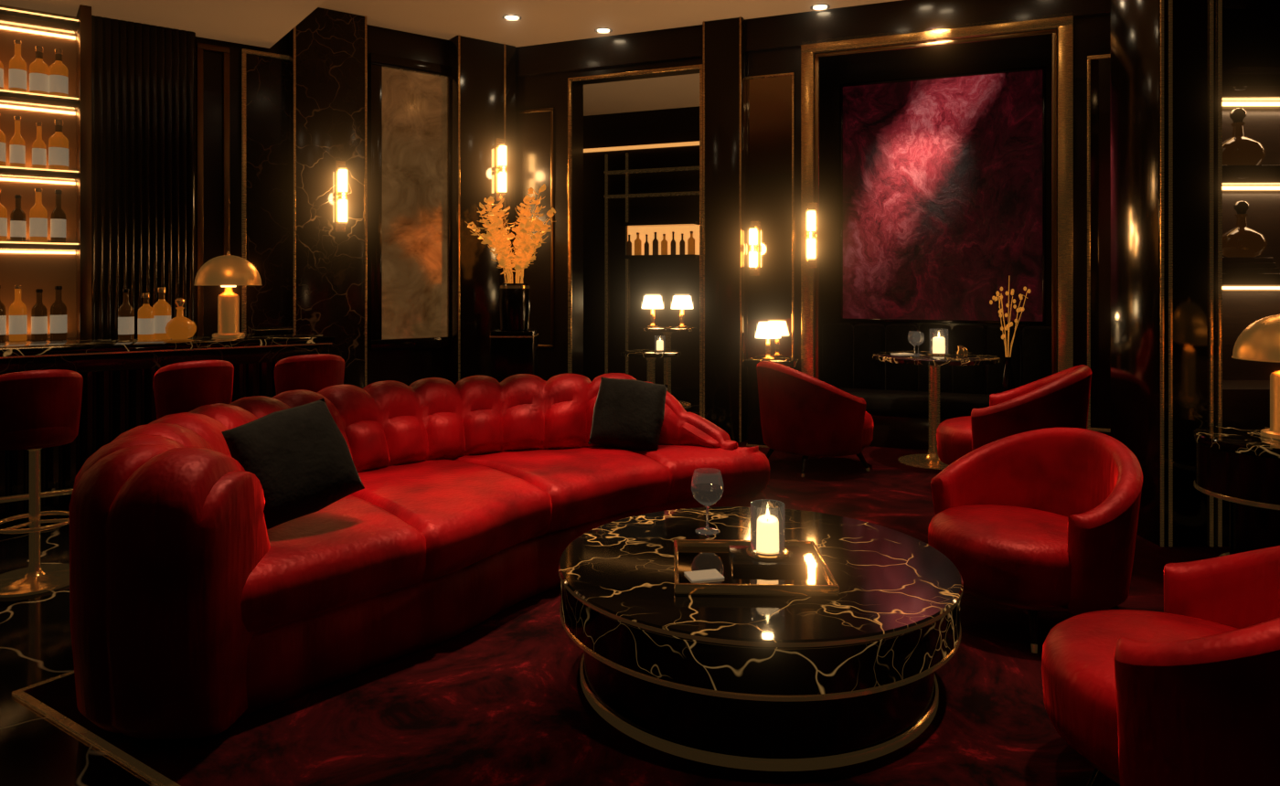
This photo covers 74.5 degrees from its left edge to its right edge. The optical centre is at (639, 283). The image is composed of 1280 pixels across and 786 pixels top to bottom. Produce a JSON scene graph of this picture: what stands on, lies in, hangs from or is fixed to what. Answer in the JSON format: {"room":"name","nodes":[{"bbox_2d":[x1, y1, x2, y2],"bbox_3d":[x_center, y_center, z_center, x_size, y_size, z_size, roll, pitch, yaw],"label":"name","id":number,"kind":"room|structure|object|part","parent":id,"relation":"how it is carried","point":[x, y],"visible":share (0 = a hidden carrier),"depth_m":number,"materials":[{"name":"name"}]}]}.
{"room":"cocktail lounge bar","nodes":[
{"label":"cocktail lounge bar","id":0,"kind":"room"},
{"bbox_2d":[0,0,325,48],"bbox_3d":[-5.668,-2.310,4.355,7.626,0.380,2.300,0,0,-37],"label":"ceiling","id":1,"kind":"structure","parent":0,"point":[258,23],"depth_m":6.60,"materials":[{"name":"paint"}]},
{"bbox_2d":[91,7,515,388],"bbox_3d":[-5.432,-0.500,6.016,10.020,4.000,0.550,0,0,-37],"label":"wall","id":2,"kind":"structure","parent":0,"point":[144,76],"depth_m":7.62,"materials":[{"name":"brown wood"}]},
{"bbox_2d":[335,160,347,232],"bbox_3d":[-2.718,-0.797,7.676,0.090,0.650,0.114,0,0,-37],"label":"sconce","id":3,"kind":"object","parent":2,"relation":"attached to","point":[341,169],"visible":1,"depth_m":7.64,"materials":[{"name":"white glass"}]},
{"bbox_2d":[196,15,505,386],"bbox_3d":[-2.555,-0.500,7.924,2.872,4.000,0.220,0,0,-33],"label":"trim","id":4,"kind":"structure","parent":2,"relation":"attached to","point":[200,47],"depth_m":7.38,"materials":[{"name":"gold metal"}]},
{"bbox_3d":[-2.243,-0.782,8.382,0.914,2.873,0.070,0,0,-37],"label":"mirror panel","id":5,"kind":"part","parent":2,"relation":"part of","materials":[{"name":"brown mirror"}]},
{"bbox_2d":[495,138,506,201],"bbox_3d":[-1.429,-1.179,8.701,0.090,0.650,0.114,0,0,-37],"label":"sconce","id":6,"kind":"object","parent":2,"relation":"attached to","point":[500,145],"visible":0.97,"depth_m":8.67,"materials":[{"name":"white glass"}]},
{"bbox_2d":[0,388,699,785],"bbox_3d":[0.000,1.550,6.250,18.000,0.100,15.500,0,0,0],"label":"floor","id":7,"kind":"structure","parent":0,"point":[36,645],"depth_m":3.25,"materials":[{"name":"stone"}]},
{"bbox_2d":[0,369,83,597],"bbox_3d":[-3.044,0.963,4.231,0.450,1.075,0.450,0,0,-43],"label":"stool","id":8,"kind":"object","parent":7,"relation":"on","point":[39,410],"visible":0.94,"depth_m":4.13,"materials":[{"name":"red leather"},{"name":"polished brass"}]},
{"bbox_2d":[0,4,91,342],"bbox_3d":[-6.543,-0.500,4.775,5.748,4.000,0.570,0,0,-37],"label":"bar shelf","id":9,"kind":"object","parent":7,"relation":"on","point":[46,57],"visible":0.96,"depth_m":6.42,"materials":[{"name":"brown metal"}]},
{"bbox_2d":[0,251,334,529],"bbox_3d":[-5.395,0.630,4.326,7.340,1.740,0.798,0,0,-37],"label":"bar counter","id":10,"kind":"object","parent":7,"relation":"on","point":[118,397],"depth_m":5.59,"materials":[{"name":"black stone"}]},
{"bbox_2d":[152,360,234,419],"bbox_3d":[-2.519,0.963,4.753,0.450,1.075,0.450,0,0,-44],"label":"stool","id":11,"kind":"object","parent":7,"relation":"on","point":[183,387],"visible":0.36,"depth_m":4.59,"materials":[{"name":"red leather"}]},
{"bbox_2d":[274,354,344,394],"bbox_3d":[-2.024,0.963,5.160,0.450,1.075,0.450,0,0,-30],"label":"stool","id":12,"kind":"object","parent":7,"relation":"on","point":[314,373],"visible":0.37,"depth_m":5.00,"materials":[{"name":"red leather"}]},
{"bbox_2d":[467,183,555,383],"bbox_3d":[-1.240,0.273,8.056,0.881,2.449,0.957,0,0,0],"label":"vase","id":13,"kind":"object","parent":7,"relation":"on","point":[514,347],"visible":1,"depth_m":7.92,"materials":[{"name":"black paint"}]},
{"bbox_2d":[11,439,1229,785],"bbox_3d":[2.699,1.494,3.758,7.600,0.014,6.600,0,0,33],"label":"rug","id":14,"kind":"object","parent":7,"relation":"on","point":[501,701],"visible":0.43,"depth_m":2.87,"materials":[{"name":"red carpet"}]},
{"bbox_2d":[69,373,770,739],"bbox_3d":[-0.992,0.983,4.291,3.375,1.008,1.806,0,0,-44],"label":"sofa","id":15,"kind":"object","parent":14,"relation":"on","point":[235,560],"visible":0.98,"depth_m":3.28,"materials":[{"name":"red leather"}]},
{"bbox_2d":[221,398,364,530],"bbox_3d":[-1.361,0.702,3.322,0.436,0.436,0.180,-18,-16,-45],"label":"pillow","id":16,"kind":"object","parent":15,"relation":"on","point":[303,464],"depth_m":3.25,"materials":[{"name":"black fabric"}]},
{"bbox_2d":[588,376,668,451],"bbox_3d":[-0.068,0.767,4.934,0.427,0.427,0.170,6,-23,12],"label":"pillow","id":17,"kind":"object","parent":15,"relation":"on","point":[626,415],"depth_m":4.86,"materials":[{"name":"black fabric"}]},
{"bbox_2d":[558,468,963,771],"bbox_3d":[0.438,1.140,3.220,1.494,0.693,1.494,0,0,0],"label":"coffee table","id":18,"kind":"object","parent":14,"relation":"on","point":[766,635],"visible":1,"depth_m":2.72,"materials":[{"name":"black stone"}]},
{"bbox_3d":[0.285,0.922,3.560,0.138,0.256,0.138,0,0,0],"label":"wine glass","id":19,"kind":"part","parent":18,"relation":"part of","materials":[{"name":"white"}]},
{"bbox_2d":[673,539,839,597],"bbox_3d":[0.400,1.030,3.070,0.550,0.041,0.500,0,0,2],"label":"tray","id":20,"kind":"object","parent":18,"relation":"on","point":[702,568],"depth_m":3.01,"materials":[{"name":"black paint"}]},
{"bbox_2d":[743,322,798,447],"bbox_3d":[1.205,0.931,7.725,0.447,1.138,0.280,0,0,22],"label":"console","id":21,"kind":"object","parent":14,"relation":"on","point":[764,330],"visible":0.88,"depth_m":7.66,"materials":[{"name":"black stone"}]},
{"bbox_2d":[756,361,873,477],"bbox_3d":[1.424,1.061,6.848,0.938,0.882,0.983,0,0,-20],"label":"armchair","id":22,"kind":"object","parent":14,"relation":"on","point":[801,413],"visible":0.97,"depth_m":6.45,"materials":[{"name":"red leather"},{"name":"dark bronze"},{"name":"gloss dark wood"}]},
{"bbox_2d":[872,329,999,469],"bbox_3d":[2.450,0.940,7.000,1.000,1.120,1.000,0,0,0],"label":"table","id":23,"kind":"object","parent":14,"relation":"on","point":[938,356],"visible":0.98,"depth_m":6.93,"materials":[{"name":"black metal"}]},
{"bbox_3d":[2.260,0.496,6.920,0.110,0.205,0.110,0,0,0],"label":"glass","id":24,"kind":"part","parent":23,"relation":"part of","materials":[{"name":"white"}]},
{"bbox_3d":[2.340,0.507,7.070,0.099,0.184,0.099,0,0,0],"label":"glass","id":25,"kind":"part","parent":23,"relation":"part of","materials":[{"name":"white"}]},
{"bbox_2d":[927,329,950,356],"bbox_3d":[2.480,0.489,6.980,0.184,0.219,0.184,0,0,0],"label":"candle","id":26,"kind":"object","parent":23,"relation":"on","point":[938,337],"depth_m":6.92,"materials":[{"name":"white wax"}]},
{"bbox_2d":[936,364,1091,465],"bbox_3d":[2.626,1.030,5.947,1.005,0.945,1.054,0,0,30],"label":"armchair","id":27,"kind":"object","parent":14,"relation":"on","point":[1060,400],"visible":0.56,"depth_m":5.53,"materials":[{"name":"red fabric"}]},
{"bbox_2d":[928,427,1142,653],"bbox_3d":[1.742,1.084,3.758,0.857,0.810,0.858,0,0,22],"label":"armchair","id":28,"kind":"object","parent":14,"relation":"on","point":[1042,519],"visible":0.94,"depth_m":3.58,"materials":[{"name":"red leather"}]},
{"bbox_2d":[1041,545,1279,785],"bbox_3d":[1.605,1.075,2.346,0.880,0.828,0.923,0,0,40],"label":"armchair","id":29,"kind":"object","parent":14,"relation":"on","point":[1187,694],"visible":1,"depth_m":2.11,"materials":[{"name":"red leather"}]},
{"bbox_2d":[1193,314,1279,556],"bbox_3d":[3.300,0.813,4.360,0.728,1.374,0.728,0,0,0],"label":"side table","id":30,"kind":"object","parent":14,"relation":"on","point":[1239,465],"visible":0.9,"depth_m":4.27,"materials":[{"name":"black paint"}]},
{"bbox_2d":[1231,314,1279,439],"bbox_3d":[3.360,0.463,4.360,0.481,0.672,0.481,0,0,0],"label":"lamp","id":31,"kind":"object","parent":30,"relation":"on","point":[1260,341],"depth_m":4.34,"materials":[{"name":"gold metal"}]},
{"bbox_2d":[583,141,699,374],"bbox_3d":[0.429,-0.250,11.884,4.326,3.500,0.270,0,0,22],"label":"shelf","id":32,"kind":"object","parent":7,"relation":"on","point":[652,240],"visible":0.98,"depth_m":12.06,"materials":[{"name":"brown wood"}]},
{"bbox_2d":[620,335,681,383],"bbox_3d":[0.122,1.042,9.357,0.680,0.916,0.680,0,0,0],"label":"table","id":33,"kind":"object","parent":7,"relation":"on","point":[659,351],"visible":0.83,"depth_m":9.30,"materials":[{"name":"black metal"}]},
{"bbox_2d":[653,335,666,351],"bbox_3d":[0.222,0.671,9.357,0.147,0.175,0.147,0,0,0],"label":"candle","id":34,"kind":"object","parent":33,"relation":"on","point":[659,340],"depth_m":9.31,"materials":[{"name":"white wax"}]},
{"bbox_2d":[638,325,696,407],"bbox_3d":[0.336,1.020,10.350,0.720,0.960,0.720,0,0,0],"label":"table","id":35,"kind":"object","parent":7,"relation":"on","point":[666,330],"visible":0.63,"depth_m":10.31,"materials":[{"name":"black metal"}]},
{"bbox_2d":[641,295,663,327],"bbox_3d":[0.159,0.345,10.423,0.271,0.388,0.271,0,0,0],"label":"lamp","id":36,"kind":"object","parent":35,"relation":"on","point":[650,302],"visible":1,"depth_m":10.34,"materials":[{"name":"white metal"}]},
{"bbox_2d":[671,295,693,328],"bbox_3d":[0.514,0.345,10.277,0.271,0.388,0.271,0,0,0],"label":"lamp","id":37,"kind":"object","parent":35,"relation":"on","point":[679,302],"visible":1,"depth_m":10.19,"materials":[{"name":"white fabric"}]},
{"bbox_2d":[821,276,1057,450],"bbox_3d":[2.724,0.717,7.827,2.140,1.567,0.820,0,0,22],"label":"banquette","id":38,"kind":"object","parent":7,"relation":"on","point":[896,396],"visible":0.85,"depth_m":7.85,"materials":[{"name":"black leather"}]},
{"bbox_2d":[318,0,899,116],"bbox_3d":[0.000,-2.550,6.250,18.000,0.100,15.500,0,0,0],"label":"ceiling","id":39,"kind":"structure","parent":0,"point":[541,21],"depth_m":7.97,"materials":[{"name":"paint"}]},
{"bbox_2d":[502,14,521,21],"bbox_3d":[-1.202,-2.493,7.900,0.170,0.012,0.170,0,0,0],"label":"recessed light","id":40,"kind":"object","parent":39,"relation":"in","point":[510,17],"visible":1,"depth_m":7.90,"materials":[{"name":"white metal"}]},
{"bbox_2d":[595,27,611,33],"bbox_3d":[-0.361,-2.493,8.300,0.170,0.012,0.170,0,0,0],"label":"recessed light","id":41,"kind":"object","parent":39,"relation":"in","point":[602,30],"visible":1,"depth_m":8.30,"materials":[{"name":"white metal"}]},
{"bbox_2d":[810,3,830,10],"bbox_3d":[1.627,-2.493,7.600,0.170,0.012,0.170,0,0,0],"label":"recessed light","id":42,"kind":"object","parent":39,"relation":"in","point":[819,6],"visible":1,"depth_m":7.59,"materials":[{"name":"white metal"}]},
{"bbox_2d":[515,0,1110,442],"bbox_3d":[2.993,-0.500,9.073,11.800,4.000,3.750,0,0,22],"label":"wall","id":43,"kind":"structure","parent":0,"point":[770,45],"depth_m":8.49,"materials":[{"name":"brown wood"}]},
{"bbox_2d":[515,13,1073,442],"bbox_3d":[1.087,-0.400,7.902,5.327,4.200,0.162,0,0,22],"label":"trim","id":44,"kind":"structure","parent":43,"relation":"attached to","point":[809,60],"depth_m":7.66,"materials":[{"name":"gold metal"}]},
{"bbox_2d":[806,202,817,267],"bbox_3d":[1.562,-0.440,7.658,0.090,0.600,0.114,0,0,22],"label":"sconce","id":45,"kind":"object","parent":43,"relation":"attached to","point":[812,208],"visible":1,"depth_m":7.62,"materials":[{"name":"white glass"}]},
{"bbox_2d":[745,53,1110,432],"bbox_3d":[3.047,-0.375,7.166,4.471,3.170,0.042,0,0,22],"label":"panels","id":46,"kind":"object","parent":43,"relation":"attached to","point":[770,99],"visible":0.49,"depth_m":7.84,"materials":[{"name":"black wood"}]},
{"bbox_2d":[748,221,759,276],"bbox_3d":[1.068,-0.330,7.903,0.090,0.520,0.114,0,0,22],"label":"sconce","id":47,"kind":"object","parent":46,"relation":"attached to","point":[754,226],"visible":1,"depth_m":7.87,"materials":[{"name":"gold metal"}]},
{"bbox_2d":[839,65,1045,324],"bbox_3d":[2.902,-0.817,8.179,1.885,2.403,0.065,0,0,22],"label":"picture","id":48,"kind":"object","parent":43,"relation":"attached to","point":[943,177],"visible":1,"depth_m":8.15,"materials":[{"name":"red paint"}]},
{"bbox_2d":[1110,0,1279,546],"bbox_3d":[4.719,-0.500,5.009,3.562,4.000,0.500,0,0,0],"label":"wall","id":49,"kind":"structure","parent":0,"point":[1251,28],"depth_m":4.82,"materials":[{"name":"brown wood"}]},
{"bbox_2d":[1160,0,1222,546],"bbox_3d":[3.114,-0.500,4.753,0.346,4.000,0.012,0,0,0],"label":"trim","id":50,"kind":"structure","parent":49,"relation":"attached to","point":[1170,2],"depth_m":4.75,"materials":[{"name":"gold metal"}]},
{"bbox_2d":[1222,66,1279,289],"bbox_3d":[4.890,-0.609,4.989,3.220,1.295,0.440,0,0,0],"label":"shelf","id":51,"kind":"object","parent":49,"relation":"attached to","point":[1242,156],"visible":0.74,"depth_m":4.88,"materials":[{"name":"gloss dark wood"},{"name":"glowing warm light strips"},{"name":"glass"}]}
]}

